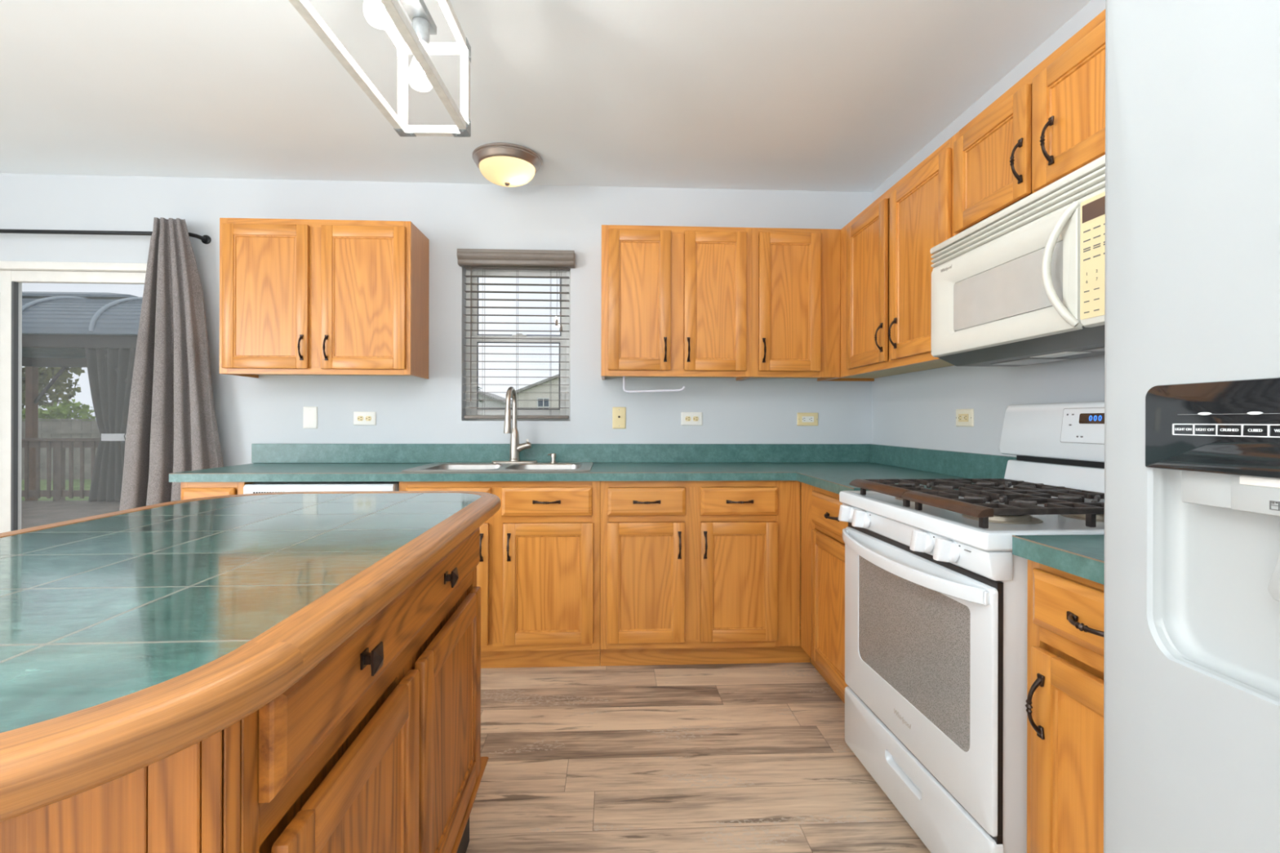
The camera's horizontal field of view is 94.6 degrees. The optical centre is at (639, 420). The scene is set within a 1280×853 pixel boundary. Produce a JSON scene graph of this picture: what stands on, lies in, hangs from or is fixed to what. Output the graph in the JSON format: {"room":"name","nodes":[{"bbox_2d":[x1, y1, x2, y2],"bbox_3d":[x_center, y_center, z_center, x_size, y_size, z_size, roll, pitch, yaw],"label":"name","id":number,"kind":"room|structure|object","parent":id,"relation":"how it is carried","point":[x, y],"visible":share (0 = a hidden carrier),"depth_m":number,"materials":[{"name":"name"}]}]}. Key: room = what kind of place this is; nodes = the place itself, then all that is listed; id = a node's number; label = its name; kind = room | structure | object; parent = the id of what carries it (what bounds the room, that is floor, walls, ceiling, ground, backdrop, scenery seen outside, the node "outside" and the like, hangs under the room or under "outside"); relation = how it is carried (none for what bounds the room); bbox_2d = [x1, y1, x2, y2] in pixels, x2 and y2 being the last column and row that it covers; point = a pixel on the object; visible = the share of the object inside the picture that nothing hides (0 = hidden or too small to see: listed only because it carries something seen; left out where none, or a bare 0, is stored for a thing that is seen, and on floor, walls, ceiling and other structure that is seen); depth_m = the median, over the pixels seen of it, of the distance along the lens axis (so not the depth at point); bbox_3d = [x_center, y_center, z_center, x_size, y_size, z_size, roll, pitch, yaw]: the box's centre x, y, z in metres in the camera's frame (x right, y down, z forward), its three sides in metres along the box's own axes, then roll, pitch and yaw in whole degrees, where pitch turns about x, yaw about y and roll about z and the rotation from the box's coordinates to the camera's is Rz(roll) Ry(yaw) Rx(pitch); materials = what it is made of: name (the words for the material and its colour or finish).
{"room":"kitchen","nodes":[
{"label":"kitchen","id":0,"kind":"room"},
{"bbox_2d":[0,173,871,623],"bbox_3d":[-1.655,-0.083,3.296,6.250,2.453,0.150,0,0,-3],"label":"wall","id":1,"kind":"structure","parent":0,"point":[264,409],"depth_m":3.25,"materials":[{"name":"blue paint"}]},
{"bbox_2d":[0,261,146,533],"bbox_3d":[-3.388,0.147,3.205,1.820,1.985,0.162,0,0,-3],"label":"door","id":2,"kind":"structure","parent":1,"relation":"in","point":[12,273],"depth_m":3.16,"materials":[{"name":"white plastic"}]},
{"bbox_2d":[0,228,211,244],"bbox_3d":[-3.312,-0.978,3.089,2.004,0.048,0.100,0,0,-3],"label":"curtain rod","id":3,"kind":"object","parent":1,"relation":"attached to","point":[206,239],"visible":0.98,"depth_m":3.06,"materials":[{"name":"black metal"}]},
{"bbox_2d":[119,217,223,511],"bbox_3d":[-2.416,0.040,3.046,0.486,2.174,0.161,0,0,-3],"label":"curtain","id":4,"kind":"object","parent":3,"relation":"hanging from","point":[171,427],"visible":0.52,"depth_m":3.03,"materials":[{"name":"grey fabric"}]},
{"bbox_2d":[302,406,317,428],"bbox_3d":[-1.792,-0.017,3.210,0.076,0.119,0.007,0,0,-3],"label":"blank plate","id":5,"kind":"object","parent":1,"relation":"attached to","point":[309,413],"visible":1,"depth_m":3.21,"materials":[{"name":"white plastic"}]},
{"bbox_2d":[219,217,429,378],"bbox_3d":[-1.610,-0.613,3.045,0.923,0.766,0.351,0,0,-3],"label":"upper cabinet","id":6,"kind":"object","parent":1,"relation":"attached to","point":[298,296],"visible":1,"depth_m":2.91,"materials":[{"name":"brown wood"}]},
{"bbox_2d":[353,411,376,425],"bbox_3d":[-1.503,-0.012,3.223,0.120,0.074,0.009,0,0,-3],"label":"wall outlet","id":7,"kind":"object","parent":1,"relation":"attached to","point":[360,418],"visible":1,"depth_m":3.22,"materials":[{"name":"white plastic"}]},
{"bbox_2d":[357,416,363,421],"bbox_3d":[-1.524,-0.012,3.219,0.033,0.027,0.003,0,0,-3],"label":"receptacle","id":8,"kind":"object","parent":7,"relation":"attached to","point":[359,418],"depth_m":3.22,"materials":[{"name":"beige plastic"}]},
{"bbox_2d":[364,416,371,421],"bbox_3d":[-1.481,-0.012,3.221,0.033,0.027,0.003,0,0,-3],"label":"receptacle","id":9,"kind":"object","parent":7,"relation":"attached to","point":[366,418],"depth_m":3.22,"materials":[{"name":"beige plastic"}]},
{"bbox_2d":[465,267,570,421],"bbox_3d":[-0.690,-0.442,3.375,0.595,0.885,0.075,0,0,-3],"label":"window","id":10,"kind":"structure","parent":1,"relation":"in","point":[564,390],"depth_m":3.37,"materials":[{"name":"white plastic"}]},
{"bbox_2d":[457,248,574,418],"bbox_3d":[-0.676,-0.469,3.262,0.630,0.918,0.129,0,0,-3],"label":"window blind","id":11,"kind":"object","parent":10,"relation":"attached to","point":[551,260],"visible":0.98,"depth_m":3.27,"materials":[{"name":"grey plastic"}]},
{"bbox_2d":[612,407,626,428],"bbox_3d":[-0.116,-0.016,3.287,0.074,0.120,0.017,0,0,-3],"label":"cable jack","id":12,"kind":"object","parent":1,"relation":"attached to","point":[619,414],"visible":1,"depth_m":3.29,"materials":[{"name":"beige plastic"}]},
{"bbox_2d":[251,443,1016,478],"bbox_3d":[-0.355,0.180,2.642,3.414,0.104,1.280,0,0,-3],"label":"backsplash","id":13,"kind":"structure","parent":1,"relation":"attached to","point":[962,464],"depth_m":3.24,"materials":[{"name":"green laminate"}]},
{"bbox_2d":[600,224,751,380],"bbox_3d":[0.182,-0.609,3.132,0.769,0.766,0.351,0,0,-3],"label":"upper cabinet","id":14,"kind":"object","parent":1,"relation":"attached to","point":[677,300],"visible":1,"depth_m":3.00,"materials":[{"name":"brown wood"}]},
{"bbox_2d":[622,376,685,392],"bbox_3d":[0.072,-0.194,3.105,0.335,0.095,0.036,0,0,-3],"label":"paper towel holder","id":15,"kind":"object","parent":14,"relation":"attached to","point":[624,377],"visible":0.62,"depth_m":3.10,"materials":[{"name":"white metal"}]},
{"bbox_2d":[680,412,702,425],"bbox_3d":[0.290,-0.011,3.311,0.120,0.074,0.009,0,0,-3],"label":"wall outlet","id":16,"kind":"object","parent":1,"relation":"attached to","point":[686,418],"visible":1,"depth_m":3.31,"materials":[{"name":"white plastic"}]},
{"bbox_2d":[684,416,690,421],"bbox_3d":[0.269,-0.011,3.307,0.033,0.027,0.003,0,0,-3],"label":"receptacle","id":17,"kind":"object","parent":16,"relation":"attached to","point":[686,418],"depth_m":3.31,"materials":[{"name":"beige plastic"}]},
{"bbox_2d":[693,416,698,421],"bbox_3d":[0.312,-0.011,3.309,0.033,0.027,0.003,0,0,-3],"label":"receptacle","id":18,"kind":"object","parent":16,"relation":"attached to","point":[695,418],"depth_m":3.31,"materials":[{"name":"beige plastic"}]},
{"bbox_2d":[741,227,840,381],"bbox_3d":[0.798,-0.607,3.162,0.464,0.766,0.351,0,0,-3],"label":"upper cabinet","id":19,"kind":"object","parent":1,"relation":"attached to","point":[796,273],"visible":0.99,"depth_m":3.03,"materials":[{"name":"brown wood"}]},
{"bbox_2d":[796,413,817,426],"bbox_3d":[0.950,-0.008,3.343,0.120,0.074,0.009,0,0,-3],"label":"wall outlet","id":20,"kind":"object","parent":1,"relation":"attached to","point":[802,419],"visible":1,"depth_m":3.34,"materials":[{"name":"beige plastic"}]},
{"bbox_2d":[802,416,813,422],"bbox_3d":[0.950,-0.008,3.340,0.067,0.033,0.003,0,0,-3],"label":"receptacle","id":21,"kind":"object","parent":20,"relation":"attached to","point":[805,419],"depth_m":3.34,"materials":[{"name":"white plastic"}]},
{"bbox_2d":[0,0,1091,191],"bbox_3d":[-1.495,-1.369,0.074,6.250,0.120,6.600,0,0,-3],"label":"ceiling","id":22,"kind":"structure","parent":0,"point":[837,95],"depth_m":2.30,"materials":[{"name":"white paint"}]},
{"bbox_2d":[288,0,471,137],"bbox_3d":[-0.557,-1.041,1.133,0.200,0.530,0.975,0,0,0],"label":"pendant lamp","id":23,"kind":"object","parent":22,"relation":"hanging from","point":[422,75],"visible":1,"depth_m":1.48,"materials":[{"name":"white metal"}]},
{"bbox_2d":[412,17,429,48],"bbox_3d":[-0.560,-0.990,1.510,0.042,0.058,0.042,0,0,0],"label":"bulb","id":24,"kind":"object","parent":23,"relation":"attached to","point":[420,25],"depth_m":1.49,"materials":[{"name":"white glass"}]},
{"bbox_2d":[472,142,542,186],"bbox_3d":[-0.658,-1.236,2.934,0.336,0.140,0.336,0,0,-3],"label":"ceiling lamp","id":25,"kind":"object","parent":22,"relation":"attached to","point":[503,164],"visible":1,"depth_m":2.84,"materials":[{"name":"beige glass"}]},
{"bbox_2d":[466,623,930,852],"bbox_3d":[-1.501,1.204,0.074,6.250,0.120,6.600,0,0,-3],"label":"floor","id":26,"kind":"structure","parent":0,"point":[722,757],"depth_m":1.96,"materials":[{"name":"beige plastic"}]},
{"bbox_2d":[180,481,262,500],"bbox_3d":[-1.898,0.705,2.877,0.272,0.874,0.657,0,0,-3],"label":"base cabinet","id":27,"kind":"object","parent":26,"relation":"on","point":[188,491],"visible":0.02,"depth_m":2.60,"materials":[{"name":"brown wood"}]},
{"bbox_2d":[0,490,501,852],"bbox_3d":[-0.816,0.683,1.074,0.893,0.924,1.588,0,0,-3],"label":"kitchen island","id":28,"kind":"object","parent":26,"relation":"on","point":[293,672],"visible":1,"depth_m":0.72,"materials":[{"name":"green wood"}]},
{"bbox_2d":[243,481,399,493],"bbox_3d":[-1.427,0.711,2.893,0.646,0.862,0.605,0,0,-3],"label":"dishwasher","id":29,"kind":"object","parent":26,"relation":"on","point":[264,486],"visible":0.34,"depth_m":2.60,"materials":[{"name":"white paint"}]},
{"bbox_2d":[399,480,600,668],"bbox_3d":[-0.644,0.708,2.938,0.898,0.874,0.657,0,0,-3],"label":"base cabinet","id":30,"kind":"object","parent":26,"relation":"on","point":[538,568],"visible":0.61,"depth_m":2.66,"materials":[{"name":"brown wood"}]},
{"bbox_2d":[600,480,810,666],"bbox_3d":[0.303,0.711,2.985,0.995,0.874,0.657,0,0,-3],"label":"base cabinet","id":31,"kind":"object","parent":26,"relation":"on","point":[692,572],"visible":0.99,"depth_m":2.70,"materials":[{"name":"brown wood"}]},
{"bbox_2d":[168,443,1016,494],"bbox_3d":[-0.355,0.200,2.642,3.414,0.142,1.280,0,0,-3],"label":"countertop","id":32,"kind":"structure","parent":31,"relation":"on","point":[832,468],"depth_m":3.01,"materials":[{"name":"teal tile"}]},
{"bbox_2d":[400,462,593,471],"bbox_3d":[-0.669,0.317,2.953,0.860,0.180,0.540,0,0,-3],"label":"sink","id":33,"kind":"object","parent":32,"relation":"in","point":[439,466],"visible":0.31,"depth_m":3.10,"materials":[{"name":"silver metal"}]},
{"bbox_2d":[547,453,556,462],"bbox_3d":[-0.471,0.202,3.179,0.049,0.050,0.041,0,0,-3],"label":"soap dispenser","id":34,"kind":"object","parent":33,"relation":"on","point":[553,455],"visible":1,"depth_m":3.17,"materials":[{"name":"silver metal"}]},
{"bbox_2d":[491,386,537,462],"bbox_3d":[-0.668,0.024,3.099,0.244,0.404,0.188,0,0,-3],"label":"kitchen faucet","id":35,"kind":"object","parent":32,"relation":"on","point":[515,449],"visible":1,"depth_m":3.14,"materials":[{"name":"silver metal"}]},
{"bbox_2d":[800,482,848,703],"bbox_3d":[1.031,0.712,2.443,0.657,0.874,0.744,0,0,-3],"label":"base cabinet","id":36,"kind":"object","parent":26,"relation":"on","point":[822,544],"visible":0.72,"depth_m":2.41,"materials":[{"name":"brown wood"}]},
{"bbox_2d":[838,400,1104,852],"bbox_3d":[1.018,0.546,1.673,0.704,1.205,0.770,0,0,-4],"label":"gas range","id":37,"kind":"object","parent":26,"relation":"on","point":[936,589],"visible":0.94,"depth_m":1.51,"materials":[{"name":"white paint"}]},
{"bbox_2d":[839,489,1104,551],"bbox_3d":[1.018,0.252,1.673,0.634,0.059,0.785,0,0,-3],"label":"cooktop","id":38,"kind":"object","parent":37,"relation":"in","point":[949,526],"depth_m":1.44,"materials":[{"name":"metal"}]},
{"bbox_2d":[1025,560,1104,852],"bbox_3d":[1.099,0.717,1.059,0.657,0.865,0.400,0,0,-3],"label":"base cabinet","id":39,"kind":"object","parent":26,"relation":"on","point":[1064,705],"visible":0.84,"depth_m":1.13,"materials":[{"name":"brown wood"}]},
{"bbox_2d":[1012,534,1104,585],"bbox_3d":[1.112,0.211,1.059,0.637,0.142,0.404,0,0,-3],"label":"countertop","id":40,"kind":"structure","parent":39,"relation":"on","point":[1082,556],"depth_m":1.14,"materials":[{"name":"green laminate"}]},
{"bbox_2d":[1103,0,1279,852],"bbox_3d":[1.024,0.264,0.392,0.829,1.748,0.905,0,0,-3],"label":"refrigerator","id":41,"kind":"object","parent":26,"relation":"on","point":[1192,620],"visible":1,"depth_m":0.70,"materials":[{"name":"white metal"}]},
{"bbox_2d":[1239,475,1279,488],"bbox_3d":[0.660,0.065,0.627,0.002,0.009,0.044,0,0,-3],"label":"water tap","id":42,"kind":"object","parent":41,"relation":"on","point":[1245,482],"depth_m":0.63,"materials":[{"name":"white plastic"}]},
{"bbox_2d":[1269,500,1279,511],"bbox_3d":[0.661,0.088,0.615,0.001,0.010,0.009,0,0,-3],"label":"print","id":43,"kind":"object","parent":41,"relation":"on","point":[1274,505],"depth_m":0.62},
{"bbox_2d":[871,0,1105,457],"bbox_3d":[1.548,-0.075,0.223,0.150,2.453,6.300,0,0,-3],"label":"wall","id":44,"kind":"structure","parent":0,"point":[916,409],"depth_m":2.41,"materials":[{"name":"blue paint"}]},
{"bbox_2d":[822,134,955,381],"bbox_3d":[1.176,-0.607,2.692,0.351,0.766,1.293,0,0,-3],"label":"upper cabinet","id":45,"kind":"object","parent":44,"relation":"attached to","point":[886,269],"visible":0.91,"depth_m":2.44,"materials":[{"name":"brown wood"}]},
{"bbox_2d":[955,408,973,426],"bbox_3d":[1.358,-0.012,2.477,0.009,0.074,0.120,0,0,-3],"label":"wall outlet","id":46,"kind":"object","parent":44,"relation":"attached to","point":[964,417],"visible":1,"depth_m":2.47,"materials":[{"name":"beige plastic"}]},
{"bbox_2d":[958,413,968,422],"bbox_3d":[1.355,-0.012,2.477,0.003,0.033,0.067,0,0,-3],"label":"receptacle","id":47,"kind":"object","parent":46,"relation":"attached to","point":[962,417],"depth_m":2.47,"materials":[{"name":"white plastic"}]},
{"bbox_2d":[953,8,1105,235],"bbox_3d":[1.227,-0.795,1.660,0.351,0.388,0.770,0,0,-3],"label":"upper cabinet","id":48,"kind":"object","parent":44,"relation":"attached to","point":[1050,124],"visible":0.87,"depth_m":1.63,"materials":[{"name":"brown wood"}]},
{"bbox_2d":[929,154,1105,366],"bbox_3d":[1.185,-0.390,1.663,0.428,0.411,0.756,0,0,-3],"label":"microwave oven","id":49,"kind":"object","parent":48,"relation":"attached to","point":[1024,284],"visible":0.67,"depth_m":1.58,"materials":[{"name":"plastic"}]},
{"label":"outside","id":50,"kind":"structure","parent":0,"visible":0},
{"bbox_2d":[21,500,119,528],"bbox_3d":[-7.764,1.292,5.826,12.100,0.275,5.460,0,0,-3],"label":"deck","id":51,"kind":"object","parent":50,"point":[33,513],"visible":0.09,"depth_m":7.59,"materials":[{"name":"grey wood"}]},
{"bbox_2d":[21,438,100,501],"bbox_3d":[-8.441,0.702,8.436,10.000,0.899,0.180,0,0,-3],"label":"deck railing","id":52,"kind":"object","parent":51,"relation":"on","point":[59,493],"visible":0.18,"depth_m":8.39,"materials":[{"name":"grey wood"}]},
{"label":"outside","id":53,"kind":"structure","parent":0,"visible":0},
{"bbox_2d":[21,479,90,500],"bbox_3d":[-16.004,2.009,50.477,110.000,0.300,84.200,0,0,-3],"label":"ground","id":54,"kind":"structure","parent":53,"point":[42,482],"depth_m":16.59,"materials":[{"name":"green plant"}]},
{"bbox_2d":[22,366,84,410],"bbox_3d":[-22.758,-0.842,21.208,4.939,5.367,2.901,0,0,-3],"label":"maple tree","id":55,"kind":"object","parent":54,"relation":"on","point":[45,375],"visible":0.22,"depth_m":21.51,"materials":[{"name":"green plant"}]},
{"bbox_2d":[22,399,95,420],"bbox_3d":[-19.788,0.550,19.963,2.464,2.600,1.775,0,0,-3],"label":"round bush","id":56,"kind":"object","parent":54,"relation":"on","point":[64,409],"visible":0.2,"depth_m":19.80,"materials":[{"name":"green plant"}]},
{"bbox_2d":[21,418,101,479],"bbox_3d":[-17.441,0.891,18.449,36.000,1.890,0.100,0,0,-3],"label":"fence","id":57,"kind":"object","parent":54,"relation":"on","point":[47,428],"visible":0.03,"depth_m":18.43,"materials":[{"name":"grey wood"}]},
{"bbox_2d":[22,291,142,502],"bbox_3d":[-9.104,-0.089,9.751,5.355,3.920,3.728,0,0,-3],"label":"gazebo","id":58,"kind":"object","parent":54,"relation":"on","point":[96,331],"visible":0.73,"depth_m":8.23,"materials":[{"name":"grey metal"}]},
{"bbox_2d":[84,347,135,502],"bbox_3d":[-7.351,0.057,8.257,0.833,2.146,0.104,0,0,-3],"label":"curtain","id":59,"kind":"object","parent":58,"relation":"hanging from","point":[109,370],"depth_m":8.23,"materials":[{"name":"grey fabric"}]},
{"bbox_2d":[478,390,511,407],"bbox_3d":[-13.630,-0.340,51.194,7.700,4.390,9.700,0,0,-3],"label":"house","id":60,"kind":"structure","parent":54,"relation":"on","point":[488,396],"depth_m":46.78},
{"bbox_2d":[511,373,559,408],"bbox_3d":[-4.574,-0.793,44.127,8.900,5.340,10.700,0,0,-3],"label":"house","id":61,"kind":"structure","parent":54,"relation":"on","point":[553,394],"depth_m":39.01,"materials":[{"name":"beige"}]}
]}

